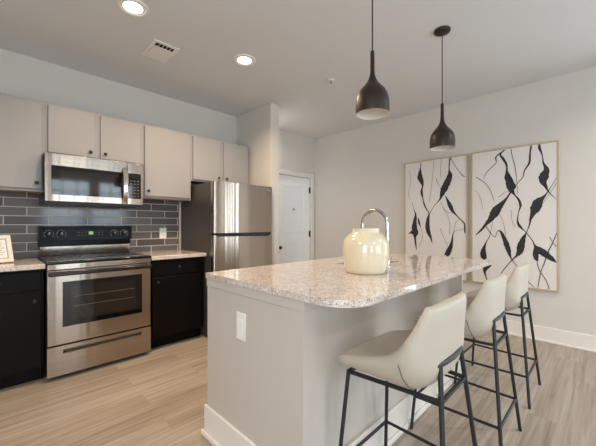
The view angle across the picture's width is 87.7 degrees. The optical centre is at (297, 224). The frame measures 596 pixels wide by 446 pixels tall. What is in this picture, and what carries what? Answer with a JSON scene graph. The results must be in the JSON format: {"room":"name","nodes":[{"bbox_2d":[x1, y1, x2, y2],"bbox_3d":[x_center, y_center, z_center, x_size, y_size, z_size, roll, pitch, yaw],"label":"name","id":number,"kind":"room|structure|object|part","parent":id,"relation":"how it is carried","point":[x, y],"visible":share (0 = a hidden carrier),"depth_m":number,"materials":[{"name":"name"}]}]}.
{"room":"kitchen","nodes":[
{"label":"kitchen","id":0,"kind":"room"},
{"bbox_2d":[0,48,313,259],"bbox_3d":[-2.107,-0.150,3.140,6.660,2.700,0.120,0,0,-45],"label":"wall","id":1,"kind":"structure","parent":0,"point":[24,76],"depth_m":3.32,"materials":[{"name":"grey paint"}]},
{"bbox_2d":[0,92,44,193],"bbox_3d":[-2.393,-0.651,2.511,0.508,0.753,0.361,0,0,-45],"label":"upper cabinet","id":2,"kind":"object","parent":1,"relation":"attached to","point":[22,120],"visible":0.84,"depth_m":2.48,"materials":[{"name":"grey paint"}]},
{"bbox_2d":[0,191,178,258],"bbox_3d":[-2.075,0.050,3.079,1.820,0.700,0.010,0,0,-45],"label":"backsplash","id":3,"kind":"structure","parent":1,"relation":"attached to","point":[21,213],"depth_m":3.05,"materials":[{"name":"grey tile"}]},
{"bbox_2d":[159,228,165,238],"bbox_3d":[-1.560,0.095,3.582,0.078,0.125,0.008,0,0,-45],"label":"power outlet","id":4,"kind":"object","parent":3,"relation":"attached to","point":[162,231],"visible":1,"depth_m":3.58,"materials":[{"name":"white plastic"}]},
{"bbox_2d":[45,102,141,163],"bbox_3d":[-1.942,-0.812,2.962,0.767,0.432,0.361,0,0,-45],"label":"upper cabinet","id":5,"kind":"object","parent":1,"relation":"attached to","point":[69,131],"visible":0.77,"depth_m":2.81,"materials":[{"name":"grey paint"}]},
{"bbox_3d":[-1.978,-0.810,2.717,0.335,0.396,0.018,0,0,-45],"label":"door","id":6,"kind":"part","parent":5,"relation":"part of","materials":[{"name":"grey paint"}]},
{"bbox_2d":[39,152,142,208],"bbox_3d":[-1.908,-0.384,2.891,0.746,0.416,0.489,0,0,-45],"label":"microwave","id":7,"kind":"object","parent":5,"relation":"attached to","point":[68,180],"visible":1,"depth_m":2.71,"materials":[{"name":"silver metal"}]},
{"bbox_3d":[-1.608,-0.367,2.884,0.036,0.340,0.055,0,0,-45],"label":"handle","id":8,"kind":"part","parent":7,"relation":"part of","materials":[{"name":"silver metal"}]},
{"bbox_3d":[-1.566,-0.392,2.978,0.140,0.396,0.026,0,0,-45],"label":"control panel","id":9,"kind":"part","parent":7,"relation":"part of","materials":[{"name":"silver metal"}]},
{"bbox_3d":[-1.707,-0.810,2.989,0.343,0.396,0.018,0,0,-45],"label":"door","id":10,"kind":"part","parent":5,"relation":"part of","materials":[{"name":"grey paint"}]},
{"bbox_2d":[142,124,190,201],"bbox_3d":[-1.488,-0.651,3.415,0.515,0.753,0.361,0,0,-45],"label":"upper cabinet","id":11,"kind":"object","parent":1,"relation":"attached to","point":[166,153],"visible":0.9,"depth_m":3.29,"materials":[{"name":"grey paint"}]},
{"bbox_2d":[191,134,248,183],"bbox_3d":[-1.025,-0.764,3.878,0.795,0.528,0.361,0,0,-45],"label":"upper cabinet","id":12,"kind":"object","parent":1,"relation":"attached to","point":[211,159],"visible":0.77,"depth_m":3.73,"materials":[{"name":"grey paint"}]},
{"bbox_3d":[-1.063,-0.763,3.633,0.358,0.490,0.018,0,0,-45],"label":"door","id":13,"kind":"part","parent":12,"relation":"part of","materials":[{"name":"grey paint"}]},
{"bbox_3d":[-0.781,-0.763,3.915,0.364,0.490,0.018,0,0,-45],"label":"door","id":14,"kind":"part","parent":12,"relation":"part of","materials":[{"name":"grey paint"}]},
{"bbox_2d":[279,174,310,263],"bbox_3d":[-0.063,0.196,5.099,0.795,1.993,0.110,0,0,-45],"label":"door","id":15,"kind":"structure","parent":1,"relation":"in","point":[294,192],"depth_m":5.12,"materials":[{"name":"white paint"}]},
{"bbox_2d":[279,169,313,259],"bbox_3d":[-0.059,0.160,5.090,0.945,2.080,0.018,0,0,-45],"label":"trim","id":16,"kind":"structure","parent":1,"relation":"attached to","point":[281,171],"depth_m":5.37,"materials":[{"name":"white paint"}]},
{"bbox_2d":[237,103,278,264],"bbox_3d":[-0.544,-0.150,4.105,0.140,2.700,0.725,0,0,-45],"label":"wall partition","id":17,"kind":"structure","parent":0,"point":[257,129],"depth_m":3.89,"materials":[{"name":"grey paint"}]},
{"bbox_2d":[0,0,595,139],"bbox_3d":[0.463,-1.540,0.569,6.860,0.080,7.550,0,0,-45],"label":"ceiling","id":18,"kind":"structure","parent":0,"point":[490,46],"depth_m":2.63,"materials":[{"name":"white paint"}]},
{"bbox_2d":[116,0,148,16],"bbox_3d":[-1.135,-1.496,2.133,0.202,0.009,0.202,0,0,-45],"label":"recessed light","id":19,"kind":"object","parent":18,"relation":"in","point":[136,8],"visible":1,"depth_m":2.13,"materials":[{"name":"white plastic"}]},
{"bbox_2d":[141,39,179,62],"bbox_3d":[-1.190,-1.494,2.678,0.213,0.012,0.310,0,0,-45],"label":"ceiling vent","id":20,"kind":"object","parent":18,"relation":"in","point":[158,50],"visible":1,"depth_m":2.66,"materials":[{"name":"white plastic"}]},
{"bbox_2d":[233,54,255,65],"bbox_3d":[-0.486,-1.496,2.818,0.202,0.009,0.202,0,0,-45],"label":"recessed light","id":21,"kind":"object","parent":18,"relation":"in","point":[240,59],"visible":1,"depth_m":2.80,"materials":[{"name":"white glass"}]},
{"bbox_2d":[356,0,389,119],"bbox_3d":[0.408,-1.054,1.701,0.181,0.892,0.181,0,0,-45],"label":"pendant lamp","id":22,"kind":"object","parent":18,"relation":"hanging from","point":[372,101],"visible":1,"depth_m":1.65,"materials":[{"name":"brown metal"}]},
{"bbox_3d":[0.408,-1.209,1.701,0.007,0.522,0.007,0,0,-23],"label":"cord","id":23,"kind":"part","parent":22,"relation":"part of","materials":[{"name":"black plastic"}]},
{"bbox_3d":[0.408,-0.780,1.701,0.181,0.345,0.181,0,0,-45],"label":"lamp shade","id":24,"kind":"part","parent":22,"relation":"part of","materials":[{"name":"brown metal"}]},
{"bbox_2d":[429,25,454,150],"bbox_3d":[1.111,-1.045,2.388,0.181,0.910,0.181,0,0,-45],"label":"pendant lamp","id":25,"kind":"object","parent":18,"relation":"hanging from","point":[442,138],"visible":1,"depth_m":2.35,"materials":[{"name":"brown metal"}]},
{"bbox_3d":[1.111,-0.762,2.388,0.181,0.345,0.181,0,0,-45],"label":"lamp shade","id":26,"kind":"part","parent":25,"relation":"part of","materials":[{"name":"brown metal"}]},
{"bbox_3d":[1.111,-1.200,2.388,0.007,0.540,0.007,0,0,23],"label":"cord","id":27,"kind":"part","parent":25,"relation":"part of","materials":[{"name":"black plastic"}]},
{"bbox_2d":[0,332,595,445],"bbox_3d":[0.463,1.240,0.569,6.860,0.080,7.550,0,0,-45],"label":"floor","id":28,"kind":"structure","parent":0,"point":[158,396],"depth_m":2.11,"materials":[{"name":"brown wood"}]},
{"bbox_2d":[0,269,43,389],"bbox_3d":[-2.316,0.766,2.388,0.502,0.868,0.619,0,0,-45],"label":"base cabinet","id":29,"kind":"object","parent":28,"relation":"on","point":[21,292],"visible":0.98,"depth_m":2.28,"materials":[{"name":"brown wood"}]},
{"bbox_3d":[-2.121,0.418,2.193,0.472,0.140,0.018,0,0,-45],"label":"drawer","id":30,"kind":"part","parent":29,"relation":"part of","materials":[{"name":"black wood"}]},
{"bbox_3d":[-2.121,0.790,2.193,0.472,0.570,0.018,0,0,-45],"label":"door","id":31,"kind":"part","parent":29,"relation":"part of","materials":[{"name":"black wood"}]},
{"bbox_2d":[0,258,44,271],"bbox_3d":[-2.312,0.311,2.379,0.516,0.037,0.644,0,0,-45],"label":"countertop","id":32,"kind":"structure","parent":29,"relation":"on","point":[21,264],"depth_m":2.30,"materials":[{"name":"stone"}]},
{"bbox_2d":[0,235,13,262],"bbox_3d":[-2.304,0.183,2.326,0.073,0.208,0.250,0,0,25],"label":"photo frame","id":33,"kind":"object","parent":32,"relation":"on","point":[6,253],"visible":1,"depth_m":2.40,"materials":[{"name":"beige"}]},
{"bbox_2d":[37,226,151,378],"bbox_3d":[-1.836,0.606,2.813,0.760,1.189,0.690,0,0,-45],"label":"range","id":34,"kind":"object","parent":28,"relation":"on","point":[97,306],"visible":1,"depth_m":2.62,"materials":[{"name":"silver metal"}]},
{"bbox_3d":[-2.045,0.102,3.022,0.754,0.182,0.098,0,0,-45],"label":"control panel","id":35,"kind":"part","parent":34,"relation":"part of","materials":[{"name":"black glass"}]},
{"bbox_2d":[38,252,150,264],"bbox_3d":[-1.825,0.293,2.803,0.760,0.021,0.575,0,0,-45],"label":"cooktop","id":36,"kind":"object","parent":34,"relation":"in","point":[71,258],"depth_m":2.70,"materials":[{"name":"black glass"}]},
{"bbox_3d":[-1.642,0.639,2.619,0.750,0.578,0.035,0,0,-45],"label":"oven door","id":37,"kind":"part","parent":34,"relation":"part of","materials":[{"name":"silver metal"}]},
{"bbox_3d":[-1.641,0.325,2.618,0.750,0.042,0.039,0,0,-45],"label":"trim","id":38,"kind":"part","parent":34,"relation":"part of","materials":[{"name":"silver metal"}]},
{"bbox_3d":[-1.642,1.051,2.619,0.750,0.226,0.035,0,0,-45],"label":"drawer","id":39,"kind":"part","parent":34,"relation":"part of","materials":[{"name":"silver metal"}]},
{"bbox_3d":[-1.611,0.375,2.589,0.746,0.034,0.056,0,0,-45],"label":"handle","id":40,"kind":"part","parent":34,"relation":"part of","materials":[{"name":"grey metal"}]},
{"bbox_2d":[150,257,202,348],"bbox_3d":[-1.394,0.766,3.310,0.546,0.868,0.619,0,0,-45],"label":"base cabinet","id":41,"kind":"object","parent":28,"relation":"on","point":[176,284],"visible":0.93,"depth_m":3.10,"materials":[{"name":"brown wood"}]},
{"bbox_2d":[134,249,206,259],"bbox_3d":[-1.388,0.311,3.303,0.556,0.037,0.644,0,0,-45],"label":"countertop","id":42,"kind":"structure","parent":41,"relation":"on","point":[163,254],"depth_m":3.19,"materials":[{"name":"stone"}]},
{"bbox_3d":[-1.199,0.418,3.115,0.515,0.140,0.018,0,0,-45],"label":"drawer","id":43,"kind":"part","parent":41,"relation":"part of","materials":[{"name":"black wood"}]},
{"bbox_2d":[181,181,271,336],"bbox_3d":[-0.851,0.372,3.729,0.794,1.656,0.778,0,0,-45],"label":"refrigerator","id":44,"kind":"object","parent":28,"relation":"on","point":[229,222],"visible":0.54,"depth_m":3.40,"materials":[{"name":"grey metal"}]},
{"bbox_3d":[-0.602,0.628,3.480,0.794,1.044,0.064,0,0,-45],"label":"fridge door","id":45,"kind":"part","parent":44,"relation":"part of","materials":[{"name":"silver metal"}]},
{"bbox_3d":[-0.602,-0.186,3.480,0.794,0.540,0.064,0,0,-45],"label":"freezer door","id":46,"kind":"part","parent":44,"relation":"part of","materials":[{"name":"silver metal"}]},
{"bbox_3d":[-0.590,0.108,3.475,0.730,0.040,0.050,0,0,-45],"label":"recessed handle","id":47,"kind":"part","parent":44,"relation":"part of","materials":[{"name":"black plastic"}]},
{"bbox_2d":[201,274,462,445],"bbox_3d":[0.410,0.752,2.166,1.922,0.896,0.821,0,0,-45],"label":"kitchen island","id":48,"kind":"object","parent":28,"relation":"on","point":[284,385],"visible":0.52,"depth_m":1.48,"materials":[{"name":"beige paint"}]},
{"bbox_2d":[237,311,245,341],"bbox_3d":[-0.284,0.505,1.543,0.009,0.135,0.076,0,0,-45],"label":"wall plate","id":49,"kind":"object","parent":48,"relation":"attached to","point":[241,317],"visible":1,"depth_m":1.53,"materials":[{"name":"white plastic"}]},
{"bbox_3d":[0.411,0.327,2.173,1.876,0.046,0.773,0,0,-45],"label":"rail","id":50,"kind":"part","parent":48,"relation":"part of","materials":[{"name":"beige paint"}]},
{"bbox_3d":[0.402,1.185,2.158,1.899,0.030,0.821,0,0,-45],"label":"shoe molding","id":51,"kind":"part","parent":48,"relation":"part of","materials":[{"name":"white paint"}]},
{"bbox_3d":[0.405,1.116,2.168,1.881,0.168,0.795,0,0,-45],"label":"baseboard","id":52,"kind":"part","parent":48,"relation":"part of","materials":[{"name":"white paint"}]},
{"bbox_2d":[206,253,492,307],"bbox_3d":[0.493,0.289,2.100,1.903,0.028,1.012,0,0,-45],"label":"island countertop","id":53,"kind":"structure","parent":48,"relation":"on","point":[326,282],"depth_m":1.62,"materials":[{"name":"stone"}]},
{"bbox_2d":[342,228,389,274],"bbox_3d":[0.396,0.147,1.816,0.269,0.256,0.269,0,0,-45],"label":"vase","id":54,"kind":"object","parent":53,"relation":"on","point":[365,250],"visible":1,"depth_m":1.71,"materials":[{"name":"beige ceramic"}]},
{"bbox_2d":[360,209,391,265],"bbox_3d":[0.545,0.080,2.159,0.088,0.389,0.242,0,0,-45],"label":"faucet","id":55,"kind":"object","parent":53,"relation":"on","point":[381,212],"visible":0.69,"depth_m":2.09,"materials":[{"name":"silver metal"}]},
{"bbox_3d":[0.529,0.070,2.151,0.023,0.369,0.220,0,0,-45],"label":"spout","id":56,"kind":"part","parent":55,"relation":"part of","materials":[{"name":"silver metal"}]},
{"bbox_3d":[1.332,0.752,2.588,0.022,0.896,0.074,0,0,-45],"label":"corner trim","id":57,"kind":"part","parent":48,"relation":"part of","materials":[{"name":"white paint"}]},
{"bbox_2d":[338,292,477,445],"bbox_3d":[0.466,0.743,1.302,0.500,0.918,0.475,0,0,-45],"label":"bar stool","id":58,"kind":"object","parent":28,"relation":"on","point":[419,357],"visible":1,"depth_m":1.14,"materials":[{"name":"beige leather"}]},
{"bbox_3d":[0.184,0.908,1.315,0.081,0.586,0.017,0,0,-6],"label":"leg","id":59,"kind":"part","parent":58,"relation":"part of","materials":[{"name":"grey metal"}]},
{"bbox_3d":[0.453,0.908,1.584,0.017,0.586,0.081,0,0,6],"label":"leg","id":60,"kind":"part","parent":58,"relation":"part of","materials":[{"name":"grey metal"}]},
{"bbox_3d":[0.462,0.622,1.306,0.343,0.013,0.379,0,0,-45],"label":"seat frame","id":61,"kind":"part","parent":58,"relation":"part of","materials":[{"name":"grey metal"}]},
{"bbox_3d":[0.491,0.850,1.047,0.018,0.703,0.142,0,0,15],"label":"leg","id":62,"kind":"part","parent":58,"relation":"part of","materials":[{"name":"grey metal"}]},
{"bbox_3d":[0.721,0.850,1.276,0.142,0.703,0.018,0,0,-15],"label":"leg","id":63,"kind":"part","parent":58,"relation":"part of","materials":[{"name":"grey metal"}]},
{"bbox_2d":[410,273,521,445],"bbox_3d":[0.982,0.743,1.818,0.500,0.918,0.475,0,0,-45],"label":"bar stool","id":64,"kind":"object","parent":28,"relation":"on","point":[484,314],"visible":0.57,"depth_m":1.61,"materials":[{"name":"grey leather"}]},
{"bbox_3d":[0.700,0.908,1.831,0.081,0.586,0.017,0,0,-6],"label":"leg","id":65,"kind":"part","parent":64,"relation":"part of","materials":[{"name":"grey metal"}]},
{"bbox_3d":[0.978,0.622,1.822,0.343,0.013,0.379,0,0,-45],"label":"seat frame","id":66,"kind":"part","parent":64,"relation":"part of","materials":[{"name":"grey metal"}]},
{"bbox_3d":[1.008,0.850,1.563,0.018,0.703,0.142,0,0,15],"label":"leg","id":67,"kind":"part","parent":64,"relation":"part of","materials":[{"name":"grey metal"}]},
{"bbox_3d":[1.237,0.850,1.792,0.142,0.703,0.018,0,0,-15],"label":"leg","id":68,"kind":"part","parent":64,"relation":"part of","materials":[{"name":"grey metal"}]},
{"bbox_2d":[454,262,540,408],"bbox_3d":[1.502,0.743,2.337,0.500,0.918,0.475,0,0,-45],"label":"bar stool","id":69,"kind":"object","parent":28,"relation":"on","point":[516,293],"visible":0.69,"depth_m":2.14,"materials":[{"name":"grey"}]},
{"bbox_3d":[1.220,0.908,2.351,0.081,0.586,0.017,0,0,-6],"label":"leg","id":70,"kind":"part","parent":69,"relation":"part of","materials":[{"name":"grey metal"}]},
{"bbox_3d":[1.488,0.908,2.620,0.017,0.586,0.081,0,0,6],"label":"leg","id":71,"kind":"part","parent":69,"relation":"part of","materials":[{"name":"grey metal"}]},
{"bbox_3d":[1.498,0.622,2.342,0.343,0.013,0.379,0,0,-45],"label":"seat frame","id":72,"kind":"part","parent":69,"relation":"part of","materials":[{"name":"grey metal"}]},
{"bbox_3d":[1.527,0.850,2.083,0.018,0.703,0.142,0,0,15],"label":"leg","id":73,"kind":"part","parent":69,"relation":"part of","materials":[{"name":"grey metal"}]},
{"bbox_3d":[1.756,0.850,2.312,0.142,0.703,0.018,0,0,-15],"label":"leg","id":74,"kind":"part","parent":69,"relation":"part of","materials":[{"name":"grey metal"}]},
{"bbox_2d":[314,66,595,335],"bbox_3d":[2.881,-0.150,2.931,0.100,2.700,7.470,0,0,-45],"label":"wall","id":75,"kind":"structure","parent":0,"point":[357,171],"depth_m":3.54,"materials":[{"name":"grey paint"}]},
{"bbox_2d":[404,154,467,280],"bbox_3d":[1.744,-0.087,3.970,0.034,1.515,0.788,0,0,-45],"label":"framed art","id":76,"kind":"object","parent":75,"relation":"attached to","point":[435,190],"visible":0.95,"depth_m":3.94,"materials":[{"name":"white paper"}]},
{"bbox_2d":[471,140,559,291],"bbox_3d":[2.333,-0.090,3.381,0.034,1.520,0.798,0,0,-45],"label":"framed art","id":77,"kind":"object","parent":75,"relation":"attached to","point":[515,191],"visible":0.98,"depth_m":3.33,"materials":[{"name":"white paper"}]},
{"bbox_2d":[496,319,595,352],"bbox_3d":[2.850,1.124,2.871,0.030,0.152,7.230,0,0,-45],"label":"baseboard","id":78,"kind":"structure","parent":75,"relation":"attached to","point":[570,339],"depth_m":3.12,"materials":[{"name":"white paint"}]}
]}

